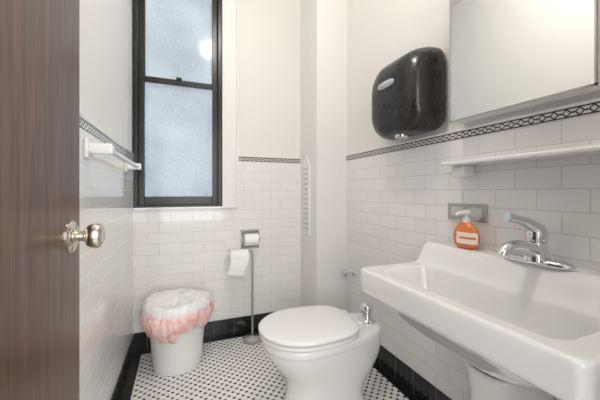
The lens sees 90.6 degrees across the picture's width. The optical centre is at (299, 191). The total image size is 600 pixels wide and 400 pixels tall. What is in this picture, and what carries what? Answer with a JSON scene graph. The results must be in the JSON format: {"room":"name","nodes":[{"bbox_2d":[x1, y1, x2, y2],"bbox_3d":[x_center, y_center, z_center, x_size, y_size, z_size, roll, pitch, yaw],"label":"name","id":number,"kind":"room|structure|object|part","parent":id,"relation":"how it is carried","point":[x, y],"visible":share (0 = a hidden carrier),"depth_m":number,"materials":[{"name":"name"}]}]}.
{"room":"public restroom","nodes":[
{"label":"public restroom","id":0,"kind":"room"},
{"bbox_2d":[0,0,78,399],"bbox_3d":[-0.451,0.094,0.402,0.042,2.028,0.800,0,0,-22],"label":"door slab","id":1,"kind":"structure","parent":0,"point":[39,39],"depth_m":0.56,"materials":[{"name":"brown wood"}]},
{"bbox_2d":[65,220,78,252],"bbox_3d":[-0.547,0.108,0.721,0.016,0.078,0.078,0,0,-22],"label":"rose","id":2,"kind":"object","parent":1,"relation":"attached to","point":[72,229],"visible":0.92,"depth_m":0.70,"materials":[{"name":"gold metal"}]},
{"bbox_2d":[77,223,104,247],"bbox_3d":[-0.519,0.108,0.732,0.059,0.063,0.063,0,0,-22],"label":"door knob","id":3,"kind":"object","parent":1,"relation":"attached to","point":[93,236],"depth_m":0.72,"materials":[{"name":"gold metal"}]},
{"bbox_2d":[79,0,132,152],"bbox_3d":[-0.829,-0.380,1.043,0.120,3.000,2.430,0,0,-22],"label":"wall","id":4,"kind":"structure","parent":0,"point":[105,26],"depth_m":1.39,"materials":[{"name":"white paint"}]},
{"bbox_2d":[79,127,132,399],"bbox_3d":[-0.747,0.453,1.011,0.008,1.335,2.310,0,0,-22],"label":"tile","id":5,"kind":"structure","parent":4,"relation":"attached to","point":[105,188],"depth_m":1.29,"materials":[{"name":"white tile"}]},
{"bbox_2d":[84,137,140,172],"bbox_3d":[-0.866,-0.155,1.437,0.085,0.072,0.854,0,0,-22],"label":"towel bar","id":6,"kind":"object","parent":5,"relation":"attached to","point":[90,148],"visible":1,"depth_m":1.06,"materials":[{"name":"white ceramic"}]},
{"bbox_3d":[-0.753,-0.155,1.056,0.014,0.072,0.064,0,0,-22],"label":"bracket plate","id":7,"kind":"part","parent":6,"relation":"part of","materials":[{"name":"white ceramic"}]},
{"bbox_3d":[-0.716,-0.155,1.071,0.075,0.040,0.040,0,0,-22],"label":"bracket arm","id":8,"kind":"part","parent":6,"relation":"part of","materials":[{"name":"white ceramic"}]},
{"bbox_3d":[-0.844,-0.155,1.445,0.024,0.024,0.810,0,0,-22],"label":"rod","id":9,"kind":"part","parent":6,"relation":"part of","materials":[{"name":"white ceramic"}]},
{"bbox_3d":[-1.007,-0.155,1.806,0.075,0.040,0.040,0,0,-22],"label":"bracket arm","id":10,"kind":"part","parent":6,"relation":"part of","materials":[{"name":"white ceramic"}]},
{"bbox_2d":[79,112,133,160],"bbox_3d":[-0.745,-0.233,1.007,0.009,0.036,2.302,0,0,-22],"label":"trim","id":11,"kind":"structure","parent":4,"relation":"attached to","point":[83,124],"depth_m":1.22,"materials":[{"name":"white tile"}]},
{"bbox_2d":[111,334,133,399],"bbox_3d":[-0.737,1.055,1.006,0.008,0.130,2.294,0,0,-22],"label":"baseboard","id":12,"kind":"structure","parent":4,"relation":"attached to","point":[117,393],"depth_m":1.72,"materials":[{"name":"black tile"}]},
{"bbox_2d":[133,0,299,332],"bbox_3d":[-0.487,-0.380,2.417,1.529,3.000,0.128,0,0,-22],"label":"wall","id":13,"kind":"structure","parent":0,"point":[173,249],"depth_m":2.40,"materials":[{"name":"white tile"}]},
{"bbox_2d":[133,0,221,207],"bbox_3d":[-0.907,-0.818,2.244,0.610,1.865,0.110,0,0,-22],"label":"window","id":14,"kind":"structure","parent":13,"relation":"in","point":[135,2],"depth_m":2.23,"materials":[{"name":"glass"}]},
{"bbox_3d":[-0.902,-0.370,2.229,0.550,0.930,0.030,0,0,-22],"label":"lower sash","id":15,"kind":"part","parent":14,"relation":"part of","materials":[{"name":"white glass"}]},
{"bbox_3d":[-0.915,-1.258,2.262,0.550,0.925,0.030,0,0,-22],"label":"upper sash","id":16,"kind":"part","parent":14,"relation":"part of","materials":[{"name":"white glass"}]},
{"bbox_3d":[-0.902,-0.380,2.229,0.490,0.870,0.004,0,0,-22],"label":"lower glass","id":17,"kind":"part","parent":14,"relation":"part of","materials":[{"name":"white glass"}]},
{"bbox_3d":[-0.915,-1.258,2.262,0.490,0.885,0.004,0,0,-22],"label":"upper glass","id":18,"kind":"part","parent":14,"relation":"part of","materials":[{"name":"white glass"}]},
{"bbox_2d":[133,206,238,209],"bbox_3d":[-0.827,0.119,2.212,0.731,0.016,0.026,0,0,-22],"label":"trim","id":19,"kind":"structure","parent":13,"relation":"attached to","point":[211,207],"depth_m":2.19,"materials":[{"name":"white ceramic"}]},
{"bbox_2d":[133,311,275,351],"bbox_3d":[-0.580,1.055,2.307,1.260,0.130,0.008,0,0,-22],"label":"baseboard","id":20,"kind":"structure","parent":13,"relation":"attached to","point":[232,326],"depth_m":2.30,"materials":[{"name":"black tile"}]},
{"bbox_2d":[222,0,238,206],"bbox_3d":[-0.543,-0.882,2.320,0.124,1.995,0.028,0,0,-22],"label":"trim","id":21,"kind":"structure","parent":13,"relation":"attached to","point":[230,8],"depth_m":2.31,"materials":[{"name":"white paint"}]},
{"bbox_2d":[240,229,259,248],"bbox_3d":[-0.385,0.375,2.336,0.150,0.150,0.099,0,0,-22],"label":"toilet paper holder","id":22,"kind":"object","parent":13,"relation":"attached to","point":[249,238],"visible":1,"depth_m":2.33,"materials":[{"name":"silver metal"}]},
{"bbox_2d":[239,156,300,162],"bbox_3d":[-0.243,-0.263,2.449,0.529,0.036,0.009,0,0,-22],"label":"trim","id":23,"kind":"structure","parent":13,"relation":"attached to","point":[252,159],"depth_m":2.44,"materials":[{"name":"white tile"}]},
{"bbox_2d":[239,155,300,158],"bbox_3d":[-0.242,-0.287,2.446,0.529,0.012,0.014,0,0,-22],"label":"trim","id":24,"kind":"structure","parent":13,"relation":"attached to","point":[239,155],"depth_m":2.43,"materials":[{"name":"white tile"}]},
{"bbox_2d":[130,336,408,399],"bbox_3d":[0.244,1.160,0.576,1.769,0.080,4.090,0,0,-22],"label":"floor","id":25,"kind":"structure","parent":0,"point":[228,369],"depth_m":1.76,"materials":[{"name":"tile"}]},
{"bbox_2d":[141,288,213,375],"bbox_3d":[-0.793,0.895,1.942,0.452,0.451,0.444,0,0,-22],"label":"trash can","id":26,"kind":"object","parent":25,"relation":"on","point":[174,321],"visible":1,"depth_m":1.80,"materials":[{"name":"white plastic"}]},
{"bbox_2d":[227,249,260,344],"bbox_3d":[-0.416,0.774,2.223,0.266,0.691,0.144,0,0,-22],"label":"toilet paper stand","id":27,"kind":"object","parent":25,"relation":"on","point":[238,259],"visible":0.99,"depth_m":2.18,"materials":[{"name":"silver metal"}]},
{"bbox_2d":[258,302,380,399],"bbox_3d":[0.112,0.873,1.594,0.674,0.493,0.428,0,0,-22],"label":"toilet","id":28,"kind":"object","parent":25,"relation":"on","point":[322,352],"visible":1,"depth_m":1.47,"materials":[{"name":"white ceramic"}]},
{"bbox_3d":[0.037,0.690,1.564,0.512,0.028,0.428,0,0,-22],"label":"seat lid","id":29,"kind":"part","parent":28,"relation":"part of","materials":[{"name":"white plastic"}]},
{"bbox_2d":[361,241,599,399],"bbox_3d":[0.624,0.681,1.029,0.471,0.879,0.803,0,0,-22],"label":"sink","id":30,"kind":"object","parent":25,"relation":"on","point":[520,330],"visible":0.97,"depth_m":0.92,"materials":[{"name":"white ceramic"}]},
{"bbox_2d":[453,210,479,249],"bbox_3d":[0.714,0.159,1.275,0.110,0.162,0.076,0,0,42],"label":"soap dispenser","id":31,"kind":"object","parent":30,"relation":"on","point":[466,234],"visible":1,"depth_m":1.25,"materials":[{"name":"orange plastic"}]},
{"bbox_2d":[497,213,576,270],"bbox_3d":[0.772,0.155,1.018,0.212,0.173,0.176,0,0,16],"label":"sink faucet","id":32,"kind":"object","parent":30,"relation":"on","point":[534,250],"visible":1,"depth_m":0.98,"materials":[{"name":"silver metal"}]},
{"bbox_3d":[0.733,0.197,0.998,0.172,0.075,0.061,0,0,-8],"label":"spout","id":33,"kind":"part","parent":32,"relation":"part of","materials":[{"name":"silver metal"}]},
{"bbox_3d":[0.753,0.109,1.004,0.138,0.081,0.047,0,0,-6],"label":"lever","id":34,"kind":"part","parent":32,"relation":"part of","materials":[{"name":"silver metal"}]},
{"bbox_3d":[0.804,0.230,1.008,0.068,0.024,0.216,0,0,-22],"label":"plate","id":35,"kind":"part","parent":32,"relation":"part of","materials":[{"name":"silver metal"}]},
{"bbox_2d":[300,0,346,309],"bbox_3d":[0.185,-0.380,2.441,0.261,3.000,0.340,0,0,-22],"label":"wall","id":36,"kind":"structure","parent":0,"point":[323,23],"depth_m":2.30,"materials":[{"name":"white paint"}]},
{"bbox_2d":[120,331,418,399],"bbox_3d":[-0.045,1.119,1.303,1.497,0.002,2.254,0,0,-22],"label":"trim","id":37,"kind":"structure","parent":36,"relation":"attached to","point":[129,384],"depth_m":1.82,"materials":[{"name":"black tile"}]},
{"bbox_2d":[303,155,309,234],"bbox_3d":[0.051,0.020,2.409,0.012,0.640,0.130,0,0,-22],"label":"air vent","id":38,"kind":"object","parent":36,"relation":"in","point":[306,167],"visible":1,"depth_m":2.40,"materials":[{"name":"white plastic"}]},
{"bbox_2d":[347,0,599,153],"bbox_3d":[0.704,-0.380,1.652,0.120,3.000,2.430,0,0,-22],"label":"wall","id":39,"kind":"structure","parent":0,"point":[379,32],"depth_m":1.89,"materials":[{"name":"white paint"}]},
{"bbox_2d":[372,47,444,139],"bbox_3d":[0.552,-0.503,1.594,0.203,0.434,0.409,0,0,-22],"label":"dryer","id":40,"kind":"object","parent":39,"relation":"attached to","point":[408,94],"visible":1,"depth_m":1.44,"materials":[{"name":"glossy black plastic"},{"name":"chrome"}]},
{"bbox_2d":[376,345,451,399],"bbox_3d":[0.722,1.055,1.411,0.008,0.130,1.970,0,0,-22],"label":"baseboard","id":41,"kind":"structure","parent":39,"relation":"attached to","point":[415,383],"depth_m":1.68,"materials":[{"name":"black tile"}]},
{"bbox_2d":[346,113,599,399],"bbox_3d":[0.729,0.438,1.414,0.008,1.365,1.970,0,0,-22],"label":"tile","id":42,"kind":"structure","parent":39,"relation":"attached to","point":[397,202],"depth_m":1.40,"materials":[{"name":"white tile"}]},
{"bbox_2d":[342,269,354,278],"bbox_3d":[0.359,0.610,2.220,0.085,0.064,0.064,0,0,-22],"label":"shutoff valve","id":43,"kind":"object","parent":42,"relation":"attached to","point":[345,274],"visible":1,"depth_m":2.21,"materials":[{"name":"silver metal"}]},
{"bbox_3d":[0.330,0.610,2.208,0.021,0.064,0.064,0,0,-22],"label":"handle","id":44,"kind":"part","parent":43,"relation":"part of","materials":[{"name":"silver metal"}]},
{"bbox_2d":[448,203,487,221],"bbox_3d":[0.749,0.090,1.338,0.011,0.075,0.198,0,0,-22],"label":"wall outlet","id":45,"kind":"object","parent":42,"relation":"attached to","point":[479,212],"visible":0.94,"depth_m":1.31,"materials":[{"name":"silver metal"}]},
{"bbox_2d":[451,207,462,216],"bbox_3d":[0.730,0.091,1.379,0.005,0.042,0.065,0,0,-22],"label":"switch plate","id":46,"kind":"object","parent":45,"relation":"attached to","point":[454,210],"depth_m":1.38,"materials":[{"name":"grey"}]},
{"bbox_2d":[468,208,481,217],"bbox_3d":[0.763,0.091,1.296,0.005,0.042,0.065,0,0,-22],"label":"receptacle","id":47,"kind":"object","parent":45,"relation":"attached to","point":[475,212],"depth_m":1.29,"materials":[{"name":"grey"}]},
{"bbox_2d":[346,97,599,160],"bbox_3d":[0.729,-0.263,1.414,0.009,0.036,1.970,0,0,-22],"label":"trim","id":48,"kind":"structure","parent":39,"relation":"attached to","point":[594,107],"depth_m":1.20,"materials":[{"name":"white tile"}]},
{"bbox_2d":[441,144,599,177],"bbox_3d":[0.806,-0.099,1.041,0.126,0.067,0.660,0,0,-22],"label":"wall shelf","id":49,"kind":"object","parent":39,"relation":"attached to","point":[460,168],"visible":1,"depth_m":1.05,"materials":[{"name":"white ceramic"}]},
{"bbox_2d":[450,0,599,122],"bbox_3d":[0.805,-0.721,1.111,0.089,0.818,0.506,0,0,-22],"label":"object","id":50,"kind":"object","parent":39,"relation":"attached to","point":[506,56],"visible":1,"depth_m":1.07,"materials":[{"name":"white mirror"}]}
]}

